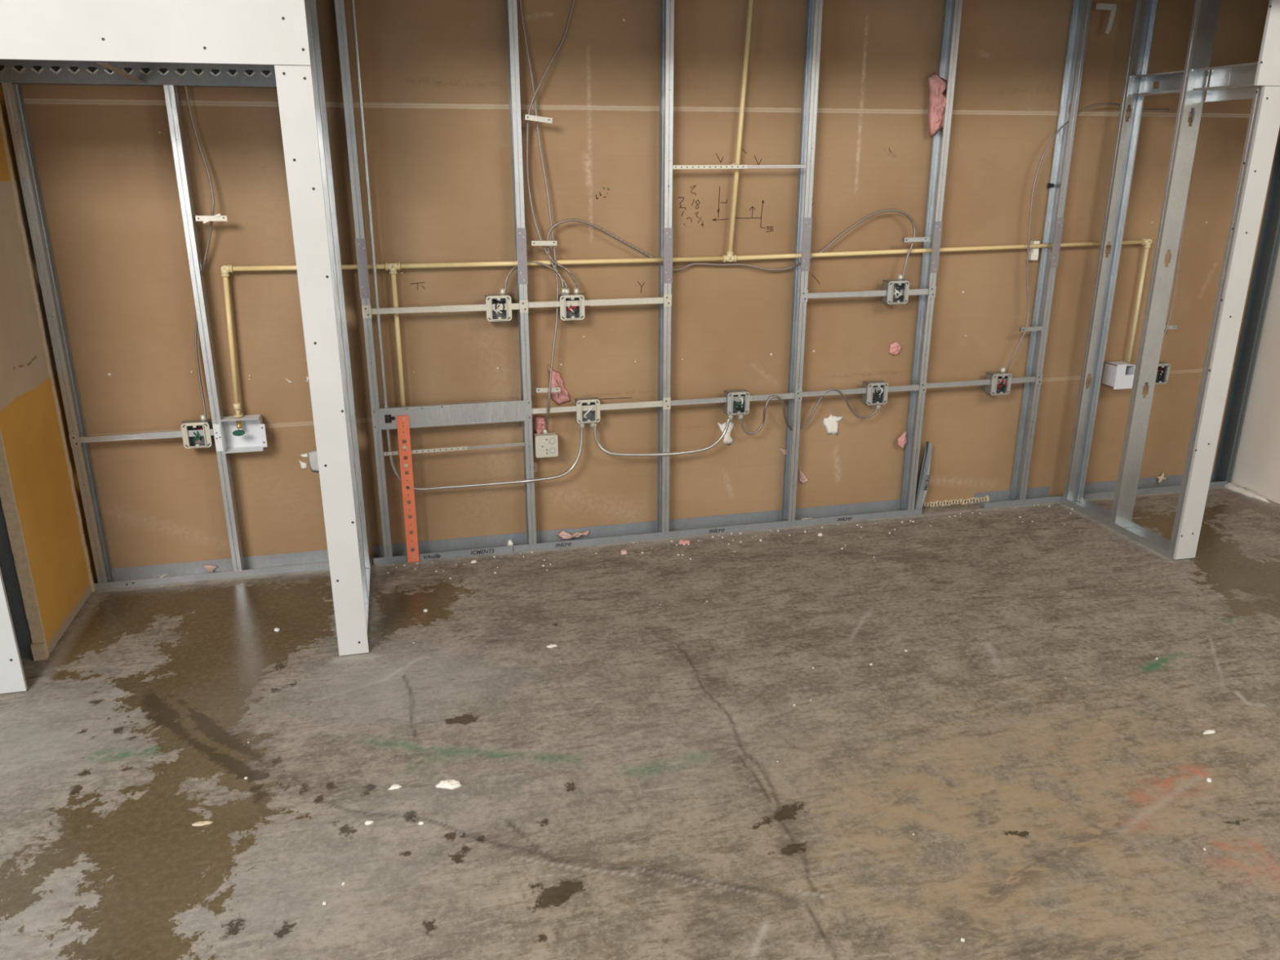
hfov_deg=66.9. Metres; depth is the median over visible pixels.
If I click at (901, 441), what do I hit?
tuft
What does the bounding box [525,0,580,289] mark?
cable
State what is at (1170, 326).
support
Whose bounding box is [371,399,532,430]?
plate
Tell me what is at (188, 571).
floor track
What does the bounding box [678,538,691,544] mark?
scrap
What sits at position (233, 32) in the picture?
header
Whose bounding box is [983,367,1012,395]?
electrical box
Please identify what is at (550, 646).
chip
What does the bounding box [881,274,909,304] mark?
electrical box
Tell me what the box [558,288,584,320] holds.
electrical box
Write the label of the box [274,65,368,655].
column
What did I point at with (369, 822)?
chip
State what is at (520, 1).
cable
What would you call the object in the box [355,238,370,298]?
plate
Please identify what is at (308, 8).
stud
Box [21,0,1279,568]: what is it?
wall
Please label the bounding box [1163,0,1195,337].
cable
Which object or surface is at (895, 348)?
tuft
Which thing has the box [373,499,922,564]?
floor track
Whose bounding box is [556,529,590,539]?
tuft
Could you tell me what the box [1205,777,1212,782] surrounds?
chip
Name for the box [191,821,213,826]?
chip
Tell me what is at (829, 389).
cable
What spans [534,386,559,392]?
support
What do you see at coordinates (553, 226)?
cable
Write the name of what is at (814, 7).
stud
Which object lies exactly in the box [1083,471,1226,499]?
floor track
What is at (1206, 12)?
stud
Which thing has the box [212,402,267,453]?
box
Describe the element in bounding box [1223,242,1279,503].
wall
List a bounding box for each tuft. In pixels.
[202,564,217,572]
[533,415,546,433]
[533,460,537,472]
[546,364,570,405]
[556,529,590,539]
[779,448,787,456]
[798,469,808,484]
[888,341,901,355]
[897,431,906,449]
[927,71,946,137]
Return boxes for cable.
[184,86,214,417]
[504,261,564,292]
[518,0,559,431]
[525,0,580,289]
[546,208,915,288]
[740,388,877,434]
[1006,102,1168,371]
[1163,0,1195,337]
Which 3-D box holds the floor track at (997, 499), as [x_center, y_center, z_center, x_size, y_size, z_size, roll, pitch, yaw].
[1.894,0.087,4.857,0.428,0.052,0.092,-4,19,-13]
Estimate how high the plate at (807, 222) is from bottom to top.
0.224 m
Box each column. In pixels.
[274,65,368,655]
[1173,85,1279,559]
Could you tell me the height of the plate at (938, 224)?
0.221 m
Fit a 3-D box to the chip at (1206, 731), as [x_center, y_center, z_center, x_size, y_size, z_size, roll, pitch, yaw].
[1.713,0.756,2.913,0.053,0.009,0.017,-4,19,-13]
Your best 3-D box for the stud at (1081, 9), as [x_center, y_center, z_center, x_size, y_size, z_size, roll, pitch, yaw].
[1.893,-1.045,4.479,0.032,2.433,0.090,-4,19,-13]
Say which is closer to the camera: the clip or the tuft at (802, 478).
the clip
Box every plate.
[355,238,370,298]
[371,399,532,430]
[515,227,528,284]
[663,227,672,283]
[800,217,812,271]
[929,221,942,272]
[1049,217,1063,267]
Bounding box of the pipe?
[221,0,1151,405]
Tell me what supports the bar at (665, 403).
attached to the stud at (510, 5)
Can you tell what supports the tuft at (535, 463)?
attached to the wall at (434, 74)
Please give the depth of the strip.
3.09 m
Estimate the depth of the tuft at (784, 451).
4.51 m
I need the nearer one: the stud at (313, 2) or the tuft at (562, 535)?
the stud at (313, 2)
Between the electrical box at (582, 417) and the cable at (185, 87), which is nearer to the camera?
the cable at (185, 87)
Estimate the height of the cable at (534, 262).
0.118 m
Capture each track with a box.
[0,59,276,88]
[93,549,329,590]
[364,560,371,639]
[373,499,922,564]
[973,486,1060,508]
[1059,496,1193,560]
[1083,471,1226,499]
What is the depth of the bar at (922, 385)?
4.42 m
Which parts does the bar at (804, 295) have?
rail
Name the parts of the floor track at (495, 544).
white cap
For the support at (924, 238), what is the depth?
4.25 m
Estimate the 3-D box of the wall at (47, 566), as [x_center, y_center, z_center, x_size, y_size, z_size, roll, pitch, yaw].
[-2.174,-0.641,3.250,0.109,2.450,0.670,-4,19,-13]
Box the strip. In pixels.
[0,568,27,693]
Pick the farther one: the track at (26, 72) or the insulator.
the insulator
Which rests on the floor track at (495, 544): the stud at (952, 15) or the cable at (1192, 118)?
the stud at (952, 15)
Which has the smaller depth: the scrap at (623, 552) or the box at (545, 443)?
the box at (545, 443)
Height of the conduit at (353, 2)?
2.026 m
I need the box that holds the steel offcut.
[914,440,932,509]
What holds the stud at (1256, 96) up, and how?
on the floor track at (1151, 540)
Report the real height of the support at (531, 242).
0.022 m
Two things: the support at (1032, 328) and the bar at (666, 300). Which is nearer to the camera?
the bar at (666, 300)
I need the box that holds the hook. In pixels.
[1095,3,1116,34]
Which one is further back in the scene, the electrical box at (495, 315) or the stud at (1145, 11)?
the stud at (1145, 11)
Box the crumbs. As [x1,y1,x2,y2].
[244,504,1205,942]
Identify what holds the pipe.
attached to the stud at (1081, 9)
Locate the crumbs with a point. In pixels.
(962, 940)
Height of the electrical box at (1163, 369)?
0.127 m
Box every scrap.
[620,549,627,555]
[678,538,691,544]
[1155,471,1166,483]
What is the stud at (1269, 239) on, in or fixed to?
on the floor track at (1172, 483)
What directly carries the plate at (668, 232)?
attached to the stud at (667, 6)
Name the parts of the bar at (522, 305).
rail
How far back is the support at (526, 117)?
3.72 m
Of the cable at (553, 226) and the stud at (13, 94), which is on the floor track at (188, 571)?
the stud at (13, 94)
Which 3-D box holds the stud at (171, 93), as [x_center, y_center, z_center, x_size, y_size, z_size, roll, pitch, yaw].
[-1.667,-0.769,3.650,0.032,2.433,0.090,-4,19,-13]
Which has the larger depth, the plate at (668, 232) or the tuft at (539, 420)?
the tuft at (539, 420)
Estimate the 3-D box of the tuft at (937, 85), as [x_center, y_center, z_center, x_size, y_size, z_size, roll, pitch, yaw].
[1.272,-1.594,4.112,0.094,0.262,0.066,-4,19,-13]
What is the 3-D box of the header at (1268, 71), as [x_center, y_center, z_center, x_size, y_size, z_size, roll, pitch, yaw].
[2.782,-1.751,3.590,1.093,0.551,0.014,-4,19,-13]
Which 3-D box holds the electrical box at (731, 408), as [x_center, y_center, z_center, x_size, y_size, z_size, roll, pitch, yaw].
[0.430,-0.334,4.306,0.102,0.127,0.068,-4,19,-13]
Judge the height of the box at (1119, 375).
0.122 m
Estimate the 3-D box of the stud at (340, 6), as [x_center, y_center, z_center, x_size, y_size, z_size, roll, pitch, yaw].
[-1.081,-0.814,3.786,0.032,2.433,0.090,-4,19,-13]
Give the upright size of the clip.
0.022 m
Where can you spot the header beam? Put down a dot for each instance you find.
(1229, 77)
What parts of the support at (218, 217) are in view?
arm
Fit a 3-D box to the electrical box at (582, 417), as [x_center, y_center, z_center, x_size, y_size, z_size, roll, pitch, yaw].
[-0.225,-0.287,4.157,0.102,0.127,0.058,-4,19,-13]
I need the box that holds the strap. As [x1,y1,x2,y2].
[396,415,419,562]
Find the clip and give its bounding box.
[1047,182,1054,188]
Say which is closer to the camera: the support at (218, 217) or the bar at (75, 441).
the support at (218, 217)
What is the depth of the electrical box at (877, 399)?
4.44 m
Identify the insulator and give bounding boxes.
[1026,240,1039,260]
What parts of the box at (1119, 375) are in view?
frame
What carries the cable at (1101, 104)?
attached to the electrical box at (993, 388)
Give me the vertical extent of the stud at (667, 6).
2.433 m
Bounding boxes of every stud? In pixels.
[1,82,113,582]
[163,84,245,570]
[304,0,368,604]
[310,0,369,568]
[334,0,392,557]
[505,0,536,544]
[657,0,674,532]
[781,0,822,520]
[898,0,962,510]
[1008,0,1092,500]
[1062,0,1159,502]
[1110,0,1221,527]
[1168,85,1279,552]
[1212,137,1279,484]
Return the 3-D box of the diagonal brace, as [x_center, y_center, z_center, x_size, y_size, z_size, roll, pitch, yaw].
[-1.689,-1.332,3.156,0.030,0.037,0.447,-4,19,-12]
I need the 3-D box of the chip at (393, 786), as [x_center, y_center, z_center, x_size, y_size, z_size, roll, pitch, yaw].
[-0.674,0.840,2.660,0.041,0.010,0.021,-4,19,-13]
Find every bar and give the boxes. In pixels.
[68,428,213,447]
[361,299,528,318]
[528,293,671,307]
[531,397,671,413]
[670,390,802,405]
[800,285,936,302]
[802,382,927,396]
[926,373,1043,387]
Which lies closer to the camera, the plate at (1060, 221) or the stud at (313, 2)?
the stud at (313, 2)
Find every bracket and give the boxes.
[383,442,524,455]
[672,164,806,168]
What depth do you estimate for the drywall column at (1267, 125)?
3.83 m
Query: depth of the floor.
2.77 m
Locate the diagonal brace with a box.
[96,61,145,82]
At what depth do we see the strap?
4.04 m
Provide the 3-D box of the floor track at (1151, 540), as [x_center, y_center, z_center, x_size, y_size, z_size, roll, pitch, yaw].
[2.251,0.210,4.522,0.093,0.030,0.775,-4,19,-13]
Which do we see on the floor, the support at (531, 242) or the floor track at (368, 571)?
the floor track at (368, 571)
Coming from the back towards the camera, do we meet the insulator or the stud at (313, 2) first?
the insulator
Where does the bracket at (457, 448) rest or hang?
attached to the stud at (510, 5)
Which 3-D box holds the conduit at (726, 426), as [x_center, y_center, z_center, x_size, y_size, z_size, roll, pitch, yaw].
[0.103,-0.186,4.257,0.620,0.160,0.043,-4,19,-12]
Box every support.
[194,213,227,223]
[523,114,552,123]
[529,240,556,245]
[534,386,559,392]
[901,236,928,242]
[1017,325,1048,331]
[1164,324,1177,329]
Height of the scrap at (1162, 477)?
0.064 m
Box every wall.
[0,83,97,661]
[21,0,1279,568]
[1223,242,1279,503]
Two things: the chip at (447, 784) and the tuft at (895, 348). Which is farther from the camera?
the tuft at (895, 348)
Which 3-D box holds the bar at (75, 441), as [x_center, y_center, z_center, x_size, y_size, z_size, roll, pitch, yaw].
[-1.920,-0.169,3.740,0.508,0.052,0.019,-4,19,-13]
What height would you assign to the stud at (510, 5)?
2.433 m
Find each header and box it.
[0,0,311,65]
[1253,0,1279,85]
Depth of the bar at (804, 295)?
4.27 m
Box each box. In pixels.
[181,413,213,448]
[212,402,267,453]
[484,288,511,321]
[533,428,558,457]
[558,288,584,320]
[574,396,599,428]
[723,389,749,419]
[861,380,888,408]
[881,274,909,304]
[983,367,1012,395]
[1101,360,1135,389]
[1145,361,1170,384]
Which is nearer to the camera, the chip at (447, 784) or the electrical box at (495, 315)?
the chip at (447, 784)
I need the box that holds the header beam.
[1128,62,1257,102]
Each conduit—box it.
[351,0,583,490]
[593,417,729,456]
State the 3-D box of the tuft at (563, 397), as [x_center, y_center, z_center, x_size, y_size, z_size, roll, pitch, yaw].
[-0.343,-0.403,4.143,0.096,0.185,0.043,-4,19,-13]
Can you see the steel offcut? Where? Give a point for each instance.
(923, 476)
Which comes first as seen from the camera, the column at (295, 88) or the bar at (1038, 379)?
the column at (295, 88)
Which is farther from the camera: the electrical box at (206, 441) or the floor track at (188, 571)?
the floor track at (188, 571)
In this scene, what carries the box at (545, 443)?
attached to the stud at (510, 5)
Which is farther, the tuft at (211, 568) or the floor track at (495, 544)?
the floor track at (495, 544)
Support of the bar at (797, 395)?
attached to the stud at (667, 6)
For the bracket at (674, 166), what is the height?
0.016 m
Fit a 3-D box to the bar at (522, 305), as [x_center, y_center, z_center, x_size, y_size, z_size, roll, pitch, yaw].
[-0.772,-0.684,3.866,0.650,0.052,0.019,-4,19,-13]
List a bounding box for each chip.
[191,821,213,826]
[364,820,373,825]
[387,783,402,790]
[434,779,462,789]
[546,644,557,648]
[1202,729,1216,734]
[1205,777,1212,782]
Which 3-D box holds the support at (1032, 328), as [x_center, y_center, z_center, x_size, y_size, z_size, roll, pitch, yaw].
[1.844,-0.709,4.537,0.147,0.022,0.020,-2,19,-6]
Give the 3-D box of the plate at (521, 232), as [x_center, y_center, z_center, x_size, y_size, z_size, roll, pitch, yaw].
[-0.471,-0.893,3.868,0.038,0.219,0.005,-4,19,-13]
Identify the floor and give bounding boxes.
[0,480,1279,959]

